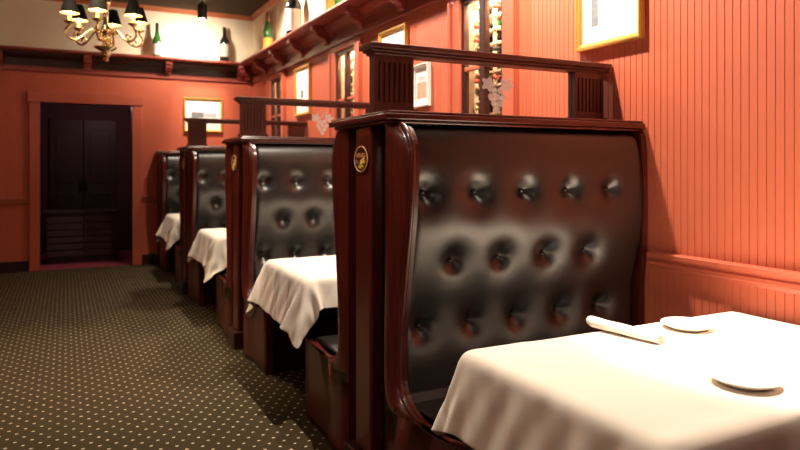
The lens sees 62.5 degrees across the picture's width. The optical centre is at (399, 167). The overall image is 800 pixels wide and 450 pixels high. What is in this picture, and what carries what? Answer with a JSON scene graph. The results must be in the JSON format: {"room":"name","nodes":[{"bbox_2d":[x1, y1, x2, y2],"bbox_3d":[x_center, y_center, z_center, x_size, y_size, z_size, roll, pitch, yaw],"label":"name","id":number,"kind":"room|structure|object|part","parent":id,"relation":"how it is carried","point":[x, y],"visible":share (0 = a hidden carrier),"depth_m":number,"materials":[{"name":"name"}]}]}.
{"room":"restaurant","nodes":[
{"label":"restaurant","id":0,"kind":"room"},
{"bbox_2d":[40,103,130,254],"bbox_3d":[-5.030,0.050,10.489,2.120,2.600,0.060,0,0,-27],"label":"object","id":1,"kind":"structure","parent":0,"point":[121,115],"depth_m":10.62,"materials":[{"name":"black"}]},
{"bbox_2d":[50,119,115,209],"bbox_3d":[-5.003,0.300,10.414,0.940,2.100,0.099,0,0,-27],"label":"door","id":2,"kind":"structure","parent":1,"relation":"in","point":[66,135],"depth_m":10.41,"materials":[{"name":"black wood"}]},
{"bbox_3d":[-5.214,-0.175,10.299,0.300,0.850,0.012,0,0,-27],"label":"panel","id":3,"kind":"part","parent":2,"relation":"part of","materials":[{"name":"black wood"}]},
{"bbox_3d":[-5.214,0.750,10.299,0.300,0.700,0.012,0,0,-27],"label":"panel","id":4,"kind":"part","parent":2,"relation":"part of","materials":[{"name":"black wood"}]},
{"bbox_3d":[-5.023,0.280,10.375,0.048,0.180,0.048,0,0,-27],"label":"handle","id":5,"kind":"part","parent":2,"relation":"part of","materials":[{"name":"black metal"}]},
{"bbox_3d":[-4.960,0.280,10.407,0.048,0.180,0.048,0,0,-27],"label":"handle","id":6,"kind":"part","parent":2,"relation":"part of","materials":[{"name":"black metal"}]},
{"bbox_3d":[-4.786,-0.175,10.517,0.300,0.850,0.012,0,0,-27],"label":"panel","id":7,"kind":"part","parent":2,"relation":"part of","materials":[{"name":"black wood"}]},
{"bbox_3d":[-4.786,0.750,10.517,0.300,0.700,0.012,0,0,-27],"label":"panel","id":8,"kind":"part","parent":2,"relation":"part of","materials":[{"name":"black wood"}]},
{"bbox_2d":[0,0,252,270],"bbox_3d":[-4.490,-0.450,8.739,5.100,3.600,0.050,0,0,-27],"label":"wall","id":9,"kind":"structure","parent":0,"point":[162,108],"depth_m":9.06,"materials":[{"name":"paint"}]},
{"bbox_2d":[0,254,154,272],"bbox_3d":[-5.085,1.280,8.398,3.730,0.140,0.020,0,0,-27],"label":"baseboard","id":10,"kind":"structure","parent":9,"relation":"attached to","point":[16,266],"depth_m":8.48,"materials":[{"name":"brown wood"}]},
{"bbox_2d":[0,196,156,204],"bbox_3d":[-5.077,0.442,8.388,3.735,0.087,0.046,0,0,-27],"label":"trim","id":11,"kind":"structure","parent":9,"relation":"attached to","point":[3,201],"depth_m":8.48,"materials":[{"name":"red wood"}]},
{"bbox_2d":[27,91,142,271],"bbox_3d":[-4.228,0.180,8.909,1.400,2.340,0.205,0,0,-27],"label":"door frame","id":12,"kind":"structure","parent":9,"relation":"in","point":[34,98],"depth_m":8.78,"materials":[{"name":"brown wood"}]},
{"bbox_2d":[48,0,251,20],"bbox_3d":[-4.468,-2.219,8.694,5.099,0.062,0.050,0,0,-27],"label":"trim","id":13,"kind":"structure","parent":9,"relation":"attached to","point":[113,4],"depth_m":9.33,"materials":[{"name":"red wood"}]},
{"bbox_2d":[183,97,222,132],"bbox_3d":[-2.843,-0.755,9.526,0.550,0.490,0.034,0,0,-27],"label":"framed picture","id":14,"kind":"object","parent":9,"relation":"attached to","point":[211,108],"visible":0.85,"depth_m":9.54,"materials":[{"name":"orange"}]},
{"bbox_2d":[191,112,202,117],"bbox_3d":[-2.920,-0.755,9.497,0.165,0.078,0.001,0,0,-27],"label":"print","id":15,"kind":"object","parent":14,"relation":"on","point":[193,114],"depth_m":9.49,"materials":[{"name":"grey paper"}]},
{"bbox_2d":[203,113,215,117],"bbox_3d":[-2.763,-0.755,9.577,0.187,0.059,0.001,0,0,-27],"label":"print","id":16,"kind":"object","parent":14,"relation":"attached to","point":[205,115],"depth_m":9.57},
{"bbox_2d":[0,250,331,449],"bbox_3d":[-1.723,1.390,3.948,5.700,0.080,14.600,0,0,-27],"label":"floor","id":17,"kind":"structure","parent":0,"point":[106,357],"depth_m":4.29,"materials":[{"name":"carpet"}]},
{"bbox_2d":[43,208,120,263],"bbox_3d":[-4.570,0.980,9.495,1.000,0.740,0.469,0,0,-27],"label":"base cabinet","id":18,"kind":"object","parent":17,"relation":"on","point":[71,235],"visible":1,"depth_m":9.32,"materials":[{"name":"black wood"}]},
{"bbox_3d":[-4.691,0.975,9.213,0.440,0.550,0.022,0,0,-27],"label":"cabinet door","id":19,"kind":"part","parent":18,"relation":"part of","materials":[{"name":"black wood"}]},
{"bbox_3d":[-4.272,0.975,9.426,0.440,0.550,0.022,0,0,-27],"label":"cabinet door","id":20,"kind":"part","parent":18,"relation":"part of","materials":[{"name":"black wood"}]},
{"bbox_2d":[154,151,179,271],"bbox_3d":[-2.631,0.563,9.165,1.391,1.574,0.842,0,0,-27],"label":"bench","id":21,"kind":"object","parent":17,"relation":"on","point":[168,201],"visible":0.21,"depth_m":8.97,"materials":[{"name":"brown wood"}]},
{"bbox_3d":[-3.120,0.390,8.741,0.026,1.154,0.528,0,0,-27],"label":"edge moulding","id":22,"kind":"part","parent":21,"relation":"part of","materials":[{"name":"brown wood"}]},
{"bbox_3d":[-3.142,0.588,8.778,0.071,1.524,0.610,0,0,-27],"label":"wing panel","id":23,"kind":"part","parent":21,"relation":"part of","materials":[{"name":"brown wood"}]},
{"bbox_3d":[-2.565,1.200,9.144,1.288,0.300,0.670,0,0,-27],"label":"seat","id":24,"kind":"part","parent":21,"relation":"part of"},
{"bbox_3d":[-2.669,0.389,9.316,1.263,1.122,0.228,0,0,-27],"label":"backrest","id":25,"kind":"part","parent":21,"relation":"part of","materials":[{"name":"black leather"}]},
{"bbox_3d":[-2.563,0.975,9.110,1.260,0.150,0.672,0,0,-27],"label":"seat","id":26,"kind":"part","parent":21,"relation":"part of","materials":[{"name":"brown wood"}]},
{"bbox_2d":[175,118,306,305],"bbox_3d":[-1.740,0.410,7.410,1.391,1.879,1.614,0,0,-27],"label":"bench","id":27,"kind":"object","parent":17,"relation":"on","point":[201,165],"visible":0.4,"depth_m":6.95,"materials":[{"name":"black leather"}]},
{"bbox_3d":[-2.529,0.588,7.570,0.071,1.524,0.610,0,0,-27],"label":"wing panel","id":28,"kind":"part","parent":27,"relation":"part of","materials":[{"name":"brown wood"}]},
{"bbox_3d":[-2.077,0.588,6.678,0.071,1.524,0.610,0,0,-27],"label":"wing panel","id":29,"kind":"part","parent":27,"relation":"part of","materials":[{"name":"brown wood"}]},
{"bbox_3d":[-2.055,0.390,6.641,0.026,1.154,0.528,0,0,-27],"label":"edge moulding","id":30,"kind":"part","parent":27,"relation":"part of","materials":[{"name":"brown wood"}]},
{"bbox_3d":[-2.200,-0.353,7.143,0.214,0.258,0.080,0,0,-27],"label":"screen post","id":31,"kind":"part","parent":27,"relation":"part of","materials":[{"name":"brown wood"}]},
{"bbox_3d":[-1.604,0.389,7.216,1.263,1.122,0.228,0,0,-27],"label":"backrest","id":32,"kind":"part","parent":27,"relation":"part of","materials":[{"name":"black leather"}]},
{"bbox_3d":[-1.499,1.200,7.044,1.288,0.300,0.670,0,0,-27],"label":"seat","id":33,"kind":"part","parent":27,"relation":"part of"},
{"bbox_3d":[-1.498,0.975,7.010,1.260,0.150,0.672,0,0,-27],"label":"seat","id":34,"kind":"part","parent":27,"relation":"part of","materials":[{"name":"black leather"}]},
{"bbox_3d":[-1.710,-0.505,7.386,1.358,0.047,0.130,0,0,-27],"label":"rail","id":35,"kind":"part","parent":27,"relation":"part of","materials":[{"name":"brown wood"}]},
{"bbox_3d":[-1.210,-0.353,7.645,0.214,0.258,0.080,0,0,-27],"label":"screen post","id":36,"kind":"part","parent":27,"relation":"part of","materials":[{"name":"brown wood"}]},
{"bbox_2d":[216,96,368,374],"bbox_3d":[-0.659,0.410,5.278,1.391,1.879,1.614,0,0,-27],"label":"bench","id":37,"kind":"object","parent":17,"relation":"on","point":[279,199],"visible":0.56,"depth_m":4.87,"materials":[{"name":"black leather"}]},
{"bbox_3d":[-1.448,0.588,5.439,0.071,1.524,0.610,0,0,-27],"label":"wing panel","id":38,"kind":"part","parent":37,"relation":"part of","materials":[{"name":"brown wood"}]},
{"bbox_3d":[-1.118,-0.353,5.011,0.214,0.258,0.080,0,0,-27],"label":"screen post","id":39,"kind":"part","parent":37,"relation":"part of","materials":[{"name":"brown wood"}]},
{"bbox_3d":[-0.974,0.390,4.509,0.026,1.154,0.528,0,0,-27],"label":"edge moulding","id":40,"kind":"part","parent":37,"relation":"part of","materials":[{"name":"brown wood"}]},
{"bbox_3d":[-0.995,0.588,4.547,0.071,1.524,0.610,0,0,-27],"label":"wing panel","id":41,"kind":"part","parent":37,"relation":"part of","materials":[{"name":"brown wood"}]},
{"bbox_3d":[-0.523,0.389,5.085,1.263,1.122,0.228,0,0,-27],"label":"backrest","id":42,"kind":"part","parent":37,"relation":"part of","materials":[{"name":"black leather"}]},
{"bbox_3d":[-0.628,-0.505,5.254,1.358,0.047,0.130,0,0,-27],"label":"rail","id":43,"kind":"part","parent":37,"relation":"part of","materials":[{"name":"brown wood"}]},
{"bbox_3d":[-0.418,1.200,4.912,1.288,0.300,0.670,0,0,-27],"label":"seat","id":44,"kind":"part","parent":37,"relation":"part of","materials":[{"name":"black leather"}]},
{"bbox_3d":[-0.416,0.975,4.878,1.260,0.150,0.672,0,0,-27],"label":"seat","id":45,"kind":"part","parent":37,"relation":"part of","materials":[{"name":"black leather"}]},
{"bbox_2d":[305,41,647,449],"bbox_3d":[0.423,0.410,3.147,1.391,1.879,1.614,0,0,-27],"label":"bench","id":46,"kind":"object","parent":17,"relation":"on","point":[456,234],"visible":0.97,"depth_m":2.84,"materials":[{"name":"black leather"}]},
{"bbox_3d":[-0.384,0.390,3.347,0.026,1.154,0.528,0,0,-27],"label":"edge moulding","id":47,"kind":"part","parent":46,"relation":"part of","materials":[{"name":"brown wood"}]},
{"bbox_3d":[0.243,0.975,3.578,1.260,0.150,0.672,0,0,-27],"label":"seat","id":48,"kind":"part","parent":46,"relation":"part of","materials":[{"name":"black leather"}]},
{"bbox_3d":[-0.366,0.588,3.307,0.071,1.524,0.610,0,0,-27],"label":"wing panel","id":49,"kind":"part","parent":46,"relation":"part of","materials":[{"name":"brown wood"}]},
{"bbox_3d":[-0.037,-0.353,2.880,0.214,0.258,0.080,0,0,-27],"label":"screen post","id":50,"kind":"part","parent":46,"relation":"part of","materials":[{"name":"brown wood"}]},
{"bbox_3d":[0.086,0.588,2.415,0.071,1.524,0.610,0,0,-27],"label":"wing panel","id":51,"kind":"part","parent":46,"relation":"part of","materials":[{"name":"brown wood"}]},
{"bbox_3d":[0.665,0.975,2.747,1.260,0.150,0.672,0,0,-27],"label":"seat","id":52,"kind":"part","parent":46,"relation":"part of","materials":[{"name":"black leather"}]},
{"bbox_3d":[0.108,0.390,2.378,0.026,1.154,0.528,0,0,-27],"label":"edge moulding","id":53,"kind":"part","parent":46,"relation":"part of","materials":[{"name":"brown wood"}]},
{"bbox_3d":[0.453,-0.505,3.123,1.358,0.047,0.130,0,0,-27],"label":"rail","id":54,"kind":"part","parent":46,"relation":"part of","materials":[{"name":"brown wood"}]},
{"bbox_3d":[0.559,0.389,2.953,1.263,1.122,0.228,0,0,-27],"label":"backrest","id":55,"kind":"part","parent":46,"relation":"part of","materials":[{"name":"black leather"}]},
{"bbox_3d":[0.953,-0.353,3.382,0.214,0.258,0.080,0,0,-27],"label":"screen post","id":56,"kind":"part","parent":46,"relation":"part of","materials":[{"name":"brown wood"}]},
{"bbox_3d":[0.982,0.982,2.090,1.290,0.736,0.822,0,0,-27],"label":"table","id":57,"kind":"object","parent":17,"relation":"on","visible":0},
{"bbox_2d":[431,311,799,449],"bbox_3d":[0.936,0.775,2.064,1.469,0.356,1.040,0,0,-27],"label":"tablecloth","id":58,"kind":"object","parent":57,"relation":"on","point":[601,390],"visible":0.94,"depth_m":1.86,"materials":[{"name":"beige fabric"}]},
{"bbox_2d":[586,316,666,343],"bbox_3d":[0.804,0.577,2.353,0.085,0.041,0.302,0,0,-35],"label":"napkin","id":59,"kind":"object","parent":58,"relation":"on","point":[595,322],"visible":1,"depth_m":2.32,"materials":[{"name":"beige fabric"}]},
{"bbox_2d":[660,317,715,331],"bbox_3d":[1.068,0.586,2.448,0.189,0.020,0.189,0,0,-27],"label":"bread plate","id":60,"kind":"object","parent":58,"relation":"on","point":[688,324],"visible":1,"depth_m":2.46,"materials":[{"name":"white ceramic"}]},
{"bbox_2d":[708,366,784,390],"bbox_3d":[0.953,0.586,1.818,0.189,0.020,0.189,0,0,-27],"label":"bread plate","id":61,"kind":"object","parent":58,"relation":"on","point":[744,378],"visible":1,"depth_m":1.83,"materials":[{"name":"white ceramic"}]},
{"bbox_3d":[-0.102,0.982,4.226,1.290,0.736,0.822,0,0,-27],"label":"table","id":62,"kind":"object","parent":17,"relation":"on","visible":0},
{"bbox_2d":[245,255,337,348],"bbox_3d":[-0.160,0.794,4.197,1.461,0.396,1.020,0,0,-27],"label":"tablecloth","id":63,"kind":"object","parent":62,"relation":"on","point":[294,291],"visible":0.31,"depth_m":3.72,"materials":[{"name":"beige fabric"}]},
{"bbox_3d":[-1.181,0.982,6.353,1.290,0.736,0.822,0,0,-27],"label":"table","id":64,"kind":"object","parent":17,"relation":"on","visible":0},
{"bbox_2d":[187,228,226,282],"bbox_3d":[-1.235,0.788,6.330,1.450,0.384,1.024,0,0,-27],"label":"tablecloth","id":65,"kind":"object","parent":64,"relation":"on","point":[209,247],"visible":0.32,"depth_m":5.71,"materials":[{"name":"beige fabric"}]},
{"bbox_3d":[-2.251,0.982,8.462,1.290,0.736,0.822,0,0,-27],"label":"table","id":66,"kind":"object","parent":17,"relation":"on","visible":0},
{"bbox_2d":[155,213,179,250],"bbox_3d":[-2.314,0.792,8.428,1.473,0.391,1.040,0,0,-27],"label":"tablecloth","id":67,"kind":"object","parent":66,"relation":"on","point":[169,230],"visible":0.24,"depth_m":7.84,"materials":[{"name":"beige fabric"}]},
{"bbox_2d":[109,0,268,15],"bbox_3d":[-1.360,-2.300,3.123,5.800,0.100,13.000,0,0,-27],"label":"ceiling","id":68,"kind":"structure","parent":0,"point":[237,7],"depth_m":9.11,"materials":[{"name":"paint"}]},
{"bbox_2d":[60,0,147,61],"bbox_3d":[-2.225,-1.524,4.982,0.616,1.448,0.616,0,0,-27],"label":"chandelier","id":69,"kind":"object","parent":68,"relation":"hanging from","point":[75,12],"visible":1,"depth_m":4.94,"materials":[{"name":"gold metal"}]},
{"bbox_3d":[-2.413,-1.187,4.814,0.132,0.120,0.132,0,0,-27],"label":"lamp shade","id":70,"kind":"part","parent":69,"relation":"part of","materials":[{"name":"black fabric"}]},
{"bbox_3d":[-2.465,-1.187,5.061,0.132,0.120,0.132,0,0,-27],"label":"lamp shade","id":71,"kind":"part","parent":69,"relation":"part of","materials":[{"name":"black fabric"}]},
{"bbox_3d":[-2.342,-0.994,4.877,0.263,0.129,0.017,0,0,-42],"label":"arm","id":72,"kind":"part","parent":69,"relation":"part of","materials":[{"name":"gold metal"}]},
{"bbox_3d":[-2.375,-0.994,5.031,0.263,0.129,0.017,0,0,18],"label":"arm","id":73,"kind":"part","parent":69,"relation":"part of","materials":[{"name":"gold metal"}]},
{"bbox_3d":[-2.173,-1.187,4.736,0.132,0.120,0.132,0,0,-27],"label":"lamp shade","id":74,"kind":"part","parent":69,"relation":"part of","materials":[{"name":"black fabric"}]},
{"bbox_3d":[-2.192,-0.994,4.828,0.017,0.129,0.263,0,0,-12],"label":"arm","id":75,"kind":"part","parent":69,"relation":"part of","materials":[{"name":"gold metal"}]},
{"bbox_3d":[-2.225,-1.177,4.982,0.168,0.765,0.168,0,0,-27],"label":"stem","id":76,"kind":"part","parent":69,"relation":"part of","materials":[{"name":"gold metal"}]},
{"bbox_3d":[-2.257,-0.994,5.137,0.017,0.129,0.263,0,0,-12],"label":"arm","id":77,"kind":"part","parent":69,"relation":"part of","materials":[{"name":"gold metal"}]},
{"bbox_3d":[-2.277,-1.187,5.229,0.132,0.120,0.132,0,0,-27],"label":"lamp shade","id":78,"kind":"part","parent":69,"relation":"part of","materials":[{"name":"black fabric"}]},
{"bbox_3d":[-2.075,-0.994,4.934,0.263,0.129,0.017,0,0,18],"label":"arm","id":79,"kind":"part","parent":69,"relation":"part of","materials":[{"name":"gold metal"}]},
{"bbox_3d":[-2.108,-0.994,5.088,0.263,0.129,0.017,0,0,-42],"label":"arm","id":80,"kind":"part","parent":69,"relation":"part of","materials":[{"name":"gold metal"}]},
{"bbox_3d":[-1.986,-1.187,4.904,0.132,0.120,0.132,0,0,-27],"label":"lamp shade","id":81,"kind":"part","parent":69,"relation":"part of","materials":[{"name":"black fabric"}]},
{"bbox_3d":[-2.037,-1.187,5.151,0.132,0.120,0.132,0,0,-27],"label":"lamp shade","id":82,"kind":"part","parent":69,"relation":"part of","materials":[{"name":"black fabric"}]},
{"bbox_2d":[197,0,206,19],"bbox_3d":[-2.627,-2.110,8.759,0.124,0.280,0.124,0,0,-27],"label":"ceiling spotlight","id":83,"kind":"object","parent":68,"relation":"hanging from","point":[201,7],"visible":1,"depth_m":8.71,"materials":[{"name":"black metal"}]},
{"bbox_2d":[469,2,500,113],"bbox_3d":[0.839,-0.420,4.569,0.550,1.800,0.810,0,0,-27],"label":"wall","id":84,"kind":"structure","parent":0,"point":[471,7],"depth_m":4.83,"materials":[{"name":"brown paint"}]},
{"bbox_2d":[474,0,500,114],"bbox_3d":[0.829,-0.410,4.564,0.276,1.720,0.756,0,0,-27],"label":"wine rack","id":85,"kind":"object","parent":84,"relation":"in","point":[495,15],"visible":0.08,"depth_m":4.72,"materials":[{"name":"brown dark stained wood"}]},
{"bbox_2d":[474,37,500,45],"bbox_3d":[0.676,-0.914,4.817,0.306,0.077,0.077,0,0,-27],"label":"wine bottle","id":86,"kind":"object","parent":85,"relation":"in","point":[476,40],"visible":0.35,"depth_m":4.77,"materials":[{"name":"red glass"}]},
{"bbox_2d":[474,104,500,112],"bbox_3d":[0.676,-0.424,4.817,0.306,0.077,0.077,0,0,-27],"label":"wine bottle","id":87,"kind":"object","parent":85,"relation":"in","point":[476,108],"visible":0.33,"depth_m":4.77,"materials":[{"name":"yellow glass"}]},
{"bbox_2d":[474,77,500,83],"bbox_3d":[0.676,-0.621,4.817,0.306,0.077,0.077,0,0,-27],"label":"wine bottle","id":88,"kind":"object","parent":85,"relation":"in","point":[476,81],"visible":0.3,"depth_m":4.75,"materials":[{"name":"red glass"}]},
{"bbox_2d":[474,25,500,31],"bbox_3d":[0.676,-1.012,4.817,0.306,0.077,0.077,0,0,-27],"label":"wine bottle","id":89,"kind":"object","parent":85,"relation":"in","point":[475,26],"visible":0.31,"depth_m":4.75,"materials":[{"name":"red glass"}]},
{"bbox_2d":[490,37,500,45],"bbox_3d":[0.678,-0.914,4.818,0.300,0.077,0.077,0,0,-27],"label":"bottle","id":90,"kind":"object","parent":85,"relation":"in","point":[491,38],"depth_m":4.78,"materials":[{"name":"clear glass"}]},
{"bbox_2d":[490,20,500,26],"bbox_3d":[0.729,-1.012,4.712,0.306,0.077,0.077,0,0,-27],"label":"wine bottle","id":91,"kind":"object","parent":85,"relation":"in","point":[498,21],"visible":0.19,"depth_m":4.66,"materials":[{"name":"green glass"}]},
{"bbox_2d":[493,4,500,8],"bbox_3d":[0.782,-1.111,4.606,0.306,0.077,0.077,0,0,-27],"label":"wine bottle","id":92,"kind":"object","parent":85,"relation":"in","point":[495,6],"visible":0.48,"depth_m":4.54,"materials":[{"name":"clear glass"}]},
{"bbox_2d":[493,46,500,51],"bbox_3d":[0.782,-0.817,4.606,0.306,0.077,0.077,0,0,-27],"label":"wine bottle","id":93,"kind":"object","parent":85,"relation":"in","point":[495,48],"visible":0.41,"depth_m":4.54,"materials":[{"name":"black glass"}]},
{"bbox_2d":[493,75,500,79],"bbox_3d":[0.782,-0.621,4.606,0.306,0.077,0.077,0,0,-27],"label":"wine bottle","id":94,"kind":"object","parent":85,"relation":"in","point":[495,77],"visible":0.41,"depth_m":4.54,"materials":[{"name":"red glass"}]},
{"bbox_2d":[253,0,799,325],"bbox_3d":[0.943,-0.450,4.319,0.590,3.600,12.850,0,0,-27],"label":"wall","id":95,"kind":"structure","parent":0,"point":[714,85],"depth_m":2.93,"materials":[{"name":"wood"}]},
{"bbox_2d":[0,0,440,83],"bbox_3d":[-1.581,-1.383,3.015,5.089,0.277,12.789,0,0,-27],"label":"shelf","id":96,"kind":"object","parent":95,"relation":"attached to","point":[347,20],"visible":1,"depth_m":8.50,"materials":[{"name":"red wood"}]},
{"bbox_3d":[-4.496,-1.425,8.653,4.990,0.120,0.096,0,0,-27],"label":"bed moulding","id":97,"kind":"part","parent":96,"relation":"part of","materials":[{"name":"brown wood"}]},
{"bbox_3d":[-4.481,-1.280,8.699,5.058,0.070,0.028,0,0,-27],"label":"picture rail","id":98,"kind":"part","parent":96,"relation":"part of","materials":[{"name":"red wood"}]},
{"bbox_2d":[152,23,161,56],"bbox_3d":[-3.363,-1.760,9.126,0.126,0.474,0.126,0,0,42],"label":"bottle","id":99,"kind":"object","parent":96,"relation":"on","point":[157,42],"visible":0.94,"depth_m":9.08,"materials":[{"name":"green glass"}]},
{"bbox_2d":[219,27,229,60],"bbox_3d":[-2.542,-1.775,9.542,0.144,0.504,0.144,0,0,11],"label":"bottle","id":100,"kind":"object","parent":96,"relation":"on","point":[224,47],"visible":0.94,"depth_m":9.49,"materials":[{"name":"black glass"}]},
{"bbox_2d":[263,12,272,47],"bbox_3d":[-1.737,-1.785,8.673,0.134,0.524,0.134,0,0,19],"label":"bottle","id":101,"kind":"object","parent":96,"relation":"on","point":[267,33],"visible":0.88,"depth_m":8.63,"materials":[{"name":"green glass"}]},
{"bbox_2d":[286,0,301,33],"bbox_3d":[-1.239,-1.835,7.692,0.188,0.625,0.188,0,0,38],"label":"bottle","id":102,"kind":"object","parent":96,"relation":"on","point":[293,7],"visible":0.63,"depth_m":7.61,"materials":[{"name":"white glass"}]},
{"bbox_3d":[0.658,-1.425,4.121,0.096,0.120,12.735,0,0,-27],"label":"bed moulding","id":103,"kind":"part","parent":96,"relation":"part of","materials":[{"name":"red wood"}]},
{"bbox_2d":[325,0,334,10],"bbox_3d":[-0.701,-1.735,6.630,0.105,0.423,0.105,0,0,-31],"label":"bottle","id":104,"kind":"object","parent":96,"relation":"on","point":[328,3],"visible":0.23,"depth_m":6.58,"materials":[{"name":"glass"}]},
{"bbox_3d":[0.682,-1.280,4.147,0.028,0.070,12.760,0,0,-27],"label":"picture rail","id":105,"kind":"part","parent":96,"relation":"part of","materials":[{"name":"red wood"}]},
{"bbox_2d":[250,0,278,20],"bbox_3d":[0.669,-2.219,4.152,0.050,0.062,12.800,0,0,-27],"label":"trim","id":106,"kind":"structure","parent":95,"relation":"attached to","point":[270,3],"depth_m":9.23,"materials":[{"name":"red wood"}]},
{"bbox_2d":[266,70,285,136],"bbox_3d":[-1.625,-0.422,8.724,0.085,1.635,0.790,0,0,-27],"label":"window","id":107,"kind":"structure","parent":95,"relation":"in","point":[279,78],"depth_m":8.72,"materials":[{"name":"red wood"}]},
{"bbox_3d":[-1.613,-0.425,8.730,0.047,1.510,0.510,0,0,-27],"label":"sash","id":108,"kind":"part","parent":107,"relation":"part of","materials":[{"name":"brown wood"}]},
{"bbox_2d":[294,63,310,116],"bbox_3d":[-1.149,-0.900,7.749,0.034,0.580,0.540,0,0,-27],"label":"framed picture","id":109,"kind":"object","parent":95,"relation":"attached to","point":[302,74],"visible":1,"depth_m":7.77,"materials":[{"name":"orange"}]},
{"bbox_2d":[328,36,362,137],"bbox_3d":[-0.535,-0.422,6.574,0.085,1.635,0.790,0,0,-27],"label":"window","id":110,"kind":"structure","parent":95,"relation":"in","point":[336,53],"depth_m":6.57,"materials":[{"name":"red mahogany"},{"name":"clear glass"}]},
{"bbox_3d":[-0.522,-0.425,6.581,0.047,1.510,0.510,0,0,-27],"label":"sash","id":111,"kind":"part","parent":110,"relation":"part of","materials":[{"name":"brown wood"}]},
{"bbox_2d":[351,52,353,114],"bbox_3d":[-0.262,-0.410,6.713,0.276,1.720,0.756,0,0,-27],"label":"wine rack","id":112,"kind":"object","parent":95,"relation":"in","point":[352,56],"visible":0.02,"depth_m":6.86,"materials":[{"name":"brown wood"}]},
{"bbox_2d":[378,22,408,44],"bbox_3d":[-0.063,-0.897,5.609,0.034,0.575,0.520,0,0,-27],"label":"framed picture","id":113,"kind":"object","parent":95,"relation":"attached to","point":[399,34],"visible":0.27,"depth_m":5.55,"materials":[{"name":"orange"}]},
{"bbox_2d":[414,62,430,107],"bbox_3d":[0.164,-0.642,5.163,0.034,0.335,0.260,0,0,-27],"label":"framed picture","id":114,"kind":"object","parent":95,"relation":"attached to","point":[422,72],"visible":0.83,"depth_m":5.15,"materials":[{"name":"white paper"}]},
{"bbox_2d":[417,81,425,98],"bbox_3d":[0.172,-0.606,5.167,0.001,0.127,0.156,0,0,-27],"label":"print","id":115,"kind":"object","parent":114,"relation":"attached to","point":[421,85],"depth_m":5.17,"materials":[{"name":"pink"}]},
{"bbox_2d":[447,0,518,115],"bbox_3d":[0.555,-0.422,4.425,0.085,1.635,0.790,0,0,-27],"label":"window","id":116,"kind":"structure","parent":95,"relation":"in","point":[457,10],"depth_m":4.42,"materials":[{"name":"red mahogany"},{"name":"clear glass"}]},
{"bbox_3d":[0.568,-0.425,4.431,0.047,1.510,0.510,0,0,-27],"label":"sash","id":117,"kind":"part","parent":116,"relation":"part of","materials":[{"name":"brown wood"}]},
{"bbox_2d":[575,0,644,52],"bbox_3d":[1.066,-0.925,3.383,0.034,0.600,0.460,0,0,-27],"label":"framed picture","id":118,"kind":"object","parent":95,"relation":"attached to","point":[598,23],"visible":1,"depth_m":3.40,"materials":[{"name":"orange"}]},
{"bbox_2d":[591,0,597,26],"bbox_3d":[1.028,-0.925,3.480,0.001,0.360,0.051,0,0,-27],"label":"print","id":119,"kind":"object","parent":118,"relation":"attached to","point":[594,3],"depth_m":3.48,"materials":[{"name":"grey paper"}]},
{"bbox_2d":[647,251,799,294],"bbox_3d":[0.763,0.442,3.970,0.046,0.087,12.390,0,0,-27],"label":"trim","id":120,"kind":"structure","parent":95,"relation":"attached to","point":[782,280],"depth_m":2.75,"materials":[{"name":"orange wood"}]}
]}

